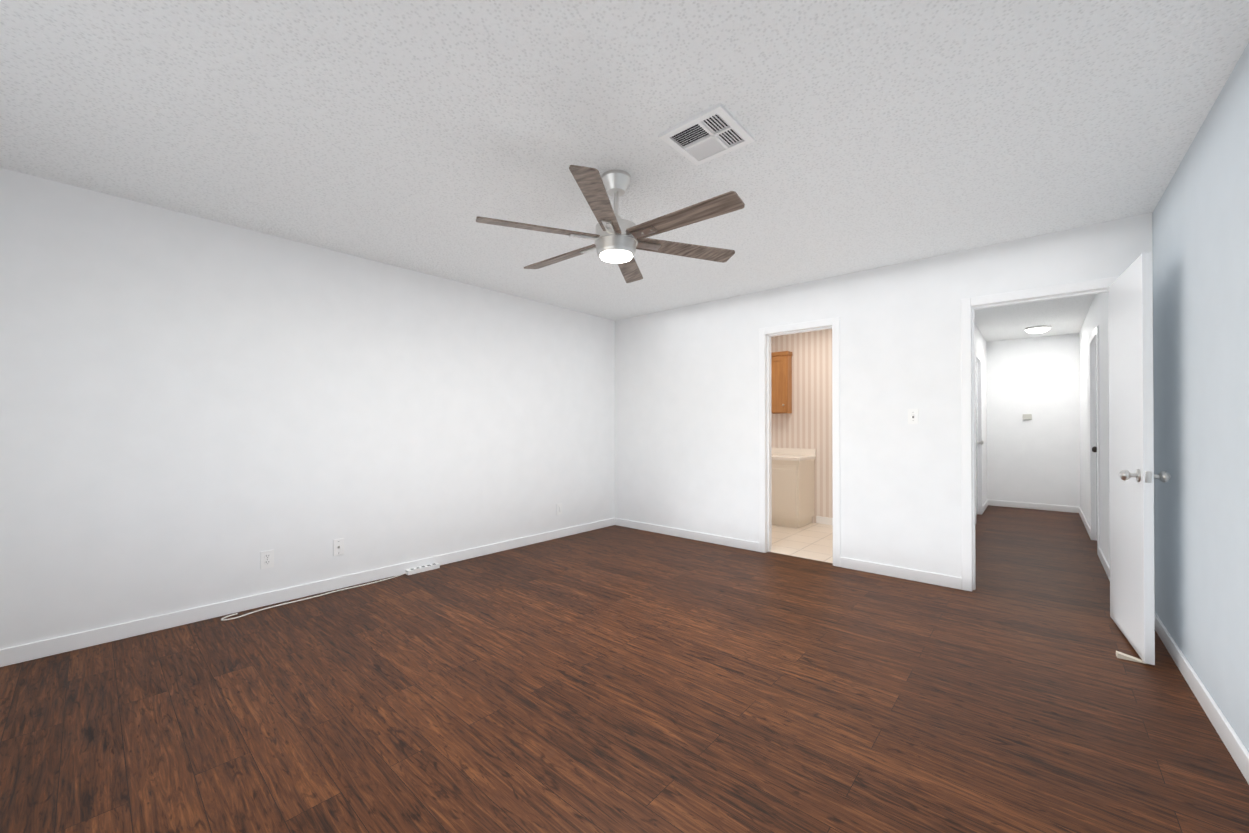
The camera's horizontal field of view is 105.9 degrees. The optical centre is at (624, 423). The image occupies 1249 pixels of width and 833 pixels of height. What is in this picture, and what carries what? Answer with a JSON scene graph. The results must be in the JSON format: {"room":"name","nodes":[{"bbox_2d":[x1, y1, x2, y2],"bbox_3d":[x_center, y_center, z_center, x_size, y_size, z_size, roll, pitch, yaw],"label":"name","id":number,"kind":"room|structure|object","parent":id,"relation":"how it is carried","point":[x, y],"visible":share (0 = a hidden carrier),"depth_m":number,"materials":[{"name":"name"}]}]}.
{"room":"empty bedroom","nodes":[
{"label":"empty bedroom","id":0,"kind":"room"},
{"bbox_2d":[0,168,614,648],"bbox_3d":[-1.739,-0.026,3.889,0.120,2.440,5.020,0,0,41],"label":"wall","id":1,"kind":"structure","parent":0,"point":[196,412],"depth_m":3.02,"materials":[{"name":"paint"}]},
{"bbox_2d":[261,550,273,568],"bbox_3d":[-2.345,0.889,3.098,0.010,0.115,0.070,0,0,41],"label":"electrical outlet","id":2,"kind":"object","parent":1,"relation":"attached to","point":[267,559],"visible":1,"depth_m":3.10,"materials":[{"name":"white plastic"}]},
{"bbox_2d":[0,518,615,666],"bbox_3d":[-1.689,1.151,3.838,0.013,0.085,4.780,0,0,41],"label":"baseboard","id":3,"kind":"structure","parent":1,"relation":"attached to","point":[42,648],"depth_m":2.99,"materials":[{"name":"white wood"}]},
{"bbox_2d":[333,538,343,555],"bbox_3d":[-2.065,0.891,3.411,0.015,0.115,0.070,0,0,41],"label":"electrical outlet","id":4,"kind":"object","parent":1,"relation":"attached to","point":[338,546],"visible":1,"depth_m":3.41,"materials":[{"name":"white plastic"}]},
{"bbox_2d":[557,503,561,514],"bbox_3d":[-0.686,0.900,4.982,0.010,0.115,0.070,0,0,41],"label":"electrical outlet","id":5,"kind":"object","parent":1,"relation":"attached to","point":[559,509],"visible":1,"depth_m":4.98,"materials":[{"name":"white plastic"}]},
{"bbox_2d":[0,505,1248,832],"bbox_3d":[1.487,1.245,4.186,4.560,0.101,9.740,0,0,41],"label":"floor","id":6,"kind":"structure","parent":0,"point":[614,679],"depth_m":1.97,"materials":[{"name":"brown wood"}]},
{"bbox_2d":[221,563,439,620],"bbox_3d":[-1.991,1.173,3.387,0.106,0.035,1.396,0,0,41],"label":"power strip","id":7,"kind":"object","parent":6,"relation":"on","point":[424,568],"visible":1,"depth_m":3.57,"materials":[{"name":"white plastic"}]},
{"bbox_2d":[772,448,815,527],"bbox_3d":[1.857,0.754,5.799,0.780,0.900,0.546,0,0,41],"label":"vanity cabinet","id":8,"kind":"object","parent":6,"relation":"on","point":[793,487],"visible":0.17,"depth_m":5.51,"materials":[{"name":"beige wood"}]},
{"bbox_2d":[1116,651,1145,663],"bbox_3d":[2.545,1.172,2.372,0.100,0.026,0.036,0,0,36],"label":"wedge","id":9,"kind":"object","parent":6,"relation":"on","point":[1120,655],"visible":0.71,"depth_m":2.37,"materials":[{"name":"beige rubber"}]},
{"bbox_2d":[0,0,1248,341],"bbox_3d":[1.487,-1.295,4.201,4.560,0.100,9.740,0,0,41],"label":"ceiling","id":10,"kind":"structure","parent":0,"point":[416,134],"depth_m":1.96,"materials":[{"name":"white paint"}]},
{"bbox_2d":[476,165,744,282],"bbox_3d":[-0.043,-1.050,2.401,1.362,0.410,1.241,0,0,41],"label":"ceiling fan","id":11,"kind":"object","parent":10,"relation":"hanging from","point":[617,239],"visible":1,"depth_m":2.30,"materials":[{"name":"silver metal"}]},
{"bbox_2d":[659,103,754,165],"bbox_3d":[0.362,-1.250,2.060,0.300,0.014,0.300,0,0,41],"label":"ceiling vent","id":12,"kind":"object","parent":10,"relation":"in","point":[715,131],"visible":0.96,"depth_m":2.05,"materials":[{"name":"white metal"}]},
{"bbox_2d":[1025,325,1050,333],"bbox_3d":[5.281,-1.197,6.029,0.250,0.076,0.250,0,0,41],"label":"hall ceiling light","id":13,"kind":"object","parent":10,"relation":"attached to","point":[1038,329],"visible":1,"depth_m":5.96,"materials":[{"name":"white glass"}]},
{"bbox_2d":[771,329,832,522],"bbox_3d":[2.512,-0.017,5.676,2.000,2.440,0.120,0,0,41],"label":"wall","id":14,"kind":"structure","parent":0,"point":[806,423],"depth_m":5.78,"materials":[{"name":"paper"}]},
{"bbox_2d":[771,351,791,413],"bbox_3d":[1.880,-0.519,6.029,0.470,0.770,0.183,0,0,41],"label":"medicine cabinet","id":15,"kind":"object","parent":14,"relation":"attached to","point":[781,381],"visible":0.52,"depth_m":5.89,"materials":[{"name":"brown wood"}]},
{"bbox_2d":[816,516,832,524],"bbox_3d":[2.775,1.159,5.349,1.180,0.085,0.013,0,0,41],"label":"baseboard","id":16,"kind":"structure","parent":14,"relation":"attached to","point":[824,520],"depth_m":5.67,"materials":[{"name":"white"}]},
{"bbox_2d":[615,213,1154,605],"bbox_3d":[1.546,-0.024,4.261,4.320,2.440,0.120,0,0,41],"label":"wall","id":17,"kind":"structure","parent":0,"point":[686,417],"depth_m":3.85,"materials":[{"name":"paint"}]},
{"bbox_2d":[616,518,758,551],"bbox_3d":[0.583,1.157,5.014,1.810,0.085,0.013,0,0,41],"label":"baseboard","id":18,"kind":"structure","parent":17,"relation":"attached to","point":[721,540],"depth_m":4.90,"materials":[{"name":"white wood"}]},
{"bbox_2d":[759,317,839,566],"bbox_3d":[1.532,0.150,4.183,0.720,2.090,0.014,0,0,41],"label":"door frame","id":19,"kind":"structure","parent":17,"relation":"attached to","point":[834,323],"depth_m":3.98,"materials":[{"name":"white wood"}]},
{"bbox_2d":[840,557,961,589],"bbox_3d":[2.114,1.150,3.667,0.830,0.085,0.013,0,0,41],"label":"baseboard","id":20,"kind":"structure","parent":17,"relation":"attached to","point":[871,567],"depth_m":3.63,"materials":[{"name":"white wood"}]},
{"bbox_2d":[908,409,918,423],"bbox_3d":[2.199,-0.058,3.595,0.070,0.115,0.017,0,0,41],"label":"light switch","id":21,"kind":"object","parent":17,"relation":"attached to","point":[913,416],"visible":1,"depth_m":3.60,"materials":[{"name":"white plastic"}]},
{"bbox_2d":[961,276,1118,591],"bbox_3d":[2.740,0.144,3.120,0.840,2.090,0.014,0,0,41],"label":"door frame","id":22,"kind":"structure","parent":17,"relation":"attached to","point":[966,441],"depth_m":3.36,"materials":[{"name":"white wood"}]},
{"bbox_2d":[1108,252,1170,664],"bbox_3d":[2.777,0.167,2.599,0.175,2.014,0.725,0,0,36],"label":"door","id":23,"kind":"structure","parent":17,"relation":"in","point":[1132,476],"depth_m":2.46,"materials":[{"name":"white wood"}]},
{"bbox_2d":[975,324,986,505],"bbox_3d":[3.896,-0.018,5.417,0.120,2.440,4.720,0,0,41],"label":"wall","id":24,"kind":"structure","parent":0,"point":[980,346],"depth_m":6.68,"materials":[{"name":"paint"}]},
{"bbox_2d":[975,351,981,516],"bbox_3d":[4.504,0.160,6.006,0.014,2.090,0.870,0,0,41],"label":"door frame","id":25,"kind":"structure","parent":24,"relation":"attached to","point":[978,357],"depth_m":6.28,"materials":[{"name":"white wood"}]},
{"bbox_2d":[976,358,980,514],"bbox_3d":[4.454,0.190,6.050,0.120,2.031,0.752,0,0,41],"label":"trim","id":26,"kind":"structure","parent":24,"relation":"attached to","point":[979,449],"depth_m":6.30,"materials":[{"name":"white wood"}]},
{"bbox_2d":[976,362,983,514],"bbox_3d":[4.491,0.186,6.018,0.108,2.015,0.744,0,0,41],"label":"hall door","id":27,"kind":"structure","parent":24,"relation":"in","point":[980,442],"depth_m":6.22,"materials":[{"name":"white wood"}]},
{"bbox_2d":[982,499,988,513],"bbox_3d":[5.100,1.167,6.678,0.013,0.085,0.934,0,0,41],"label":"baseboard","id":28,"kind":"structure","parent":24,"relation":"attached to","point":[986,503],"depth_m":6.68,"materials":[{"name":"white wood"}]},
{"bbox_2d":[986,333,1079,506],"bbox_3d":[5.835,-0.010,6.774,1.000,2.440,0.120,0,0,41],"label":"wall","id":29,"kind":"structure","parent":0,"point":[1036,459],"depth_m":6.70,"materials":[{"name":"paint"}]},
{"bbox_2d":[1023,414,1031,419],"bbox_3d":[5.758,-0.101,6.746,0.100,0.080,0.025,0,0,41],"label":"thermostat","id":30,"kind":"object","parent":29,"relation":"attached to","point":[1027,416],"visible":0.98,"depth_m":6.73,"materials":[{"name":"grey plastic"}]},
{"bbox_2d":[989,500,1076,512],"bbox_3d":[5.776,1.167,6.730,0.960,0.085,0.013,0,0,41],"label":"baseboard","id":31,"kind":"structure","parent":29,"relation":"attached to","point":[1074,509],"depth_m":6.69,"materials":[{"name":"white wood"}]},
{"bbox_2d":[1079,293,1109,565],"bbox_3d":[4.736,-0.022,4.677,0.120,2.440,4.720,0,0,41],"label":"wall","id":32,"kind":"structure","parent":0,"point":[1097,314],"depth_m":4.24,"materials":[{"name":"paint"}]},
{"bbox_2d":[1078,507,1089,536],"bbox_3d":[5.518,1.161,5.661,0.013,0.085,1.960,0,0,41],"label":"baseboard","id":33,"kind":"structure","parent":32,"relation":"attached to","point":[1080,512],"depth_m":5.58,"materials":[{"name":"white wood"}]},
{"bbox_2d":[1092,393,1096,491],"bbox_3d":[4.597,0.178,4.592,0.108,2.015,0.744,0,0,41],"label":"hall door","id":34,"kind":"structure","parent":32,"relation":"in","point":[1094,448],"depth_m":4.83,"materials":[{"name":"white wood"}]},
{"bbox_2d":[1089,326,1099,553],"bbox_3d":[4.584,0.153,4.604,0.014,2.090,0.870,0,0,41],"label":"door frame","id":35,"kind":"structure","parent":32,"relation":"attached to","point":[1095,333],"depth_m":4.31,"materials":[{"name":"white wood"}]},
{"bbox_2d":[1092,337,1096,540],"bbox_3d":[4.634,0.182,4.560,0.120,2.031,0.752,0,0,41],"label":"trim","id":36,"kind":"structure","parent":32,"relation":"attached to","point":[1094,505],"depth_m":4.87,"materials":[{"name":"white wood"}]},
{"bbox_2d":[1098,547,1109,580],"bbox_3d":[3.716,1.150,3.613,0.013,0.085,1.756,0,0,41],"label":"baseboard","id":37,"kind":"structure","parent":32,"relation":"attached to","point":[1102,558],"depth_m":3.86,"materials":[{"name":"white wood"}]},
{"bbox_2d":[1152,42,1248,751],"bbox_3d":[1.630,-0.043,0.923,0.216,2.440,5.020,0,0,41],"label":"wall","id":38,"kind":"structure","parent":0,"point":[1200,221],"depth_m":1.93,"materials":[{"name":"paint"}]},
{"bbox_2d":[1155,612,1248,783],"bbox_3d":[1.561,1.135,0.978,0.058,0.085,4.780,0,0,41],"label":"baseboard","id":39,"kind":"structure","parent":38,"relation":"attached to","point":[1234,745],"depth_m":1.90,"materials":[{"name":"white wood"}]},
{"bbox_3d":[1.429,-0.023,4.446,2.000,2.440,0.004,0,0,41],"label":"wall","id":40,"kind":"structure","parent":0,"visible":0},
{"bbox_2d":[771,432,771,549],"bbox_3d":[1.620,0.151,4.284,0.720,2.090,0.014,0,0,41],"label":"door frame","id":41,"kind":"structure","parent":40,"relation":"attached to","point":[771,490],"depth_m":4.48,"materials":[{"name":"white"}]}
]}

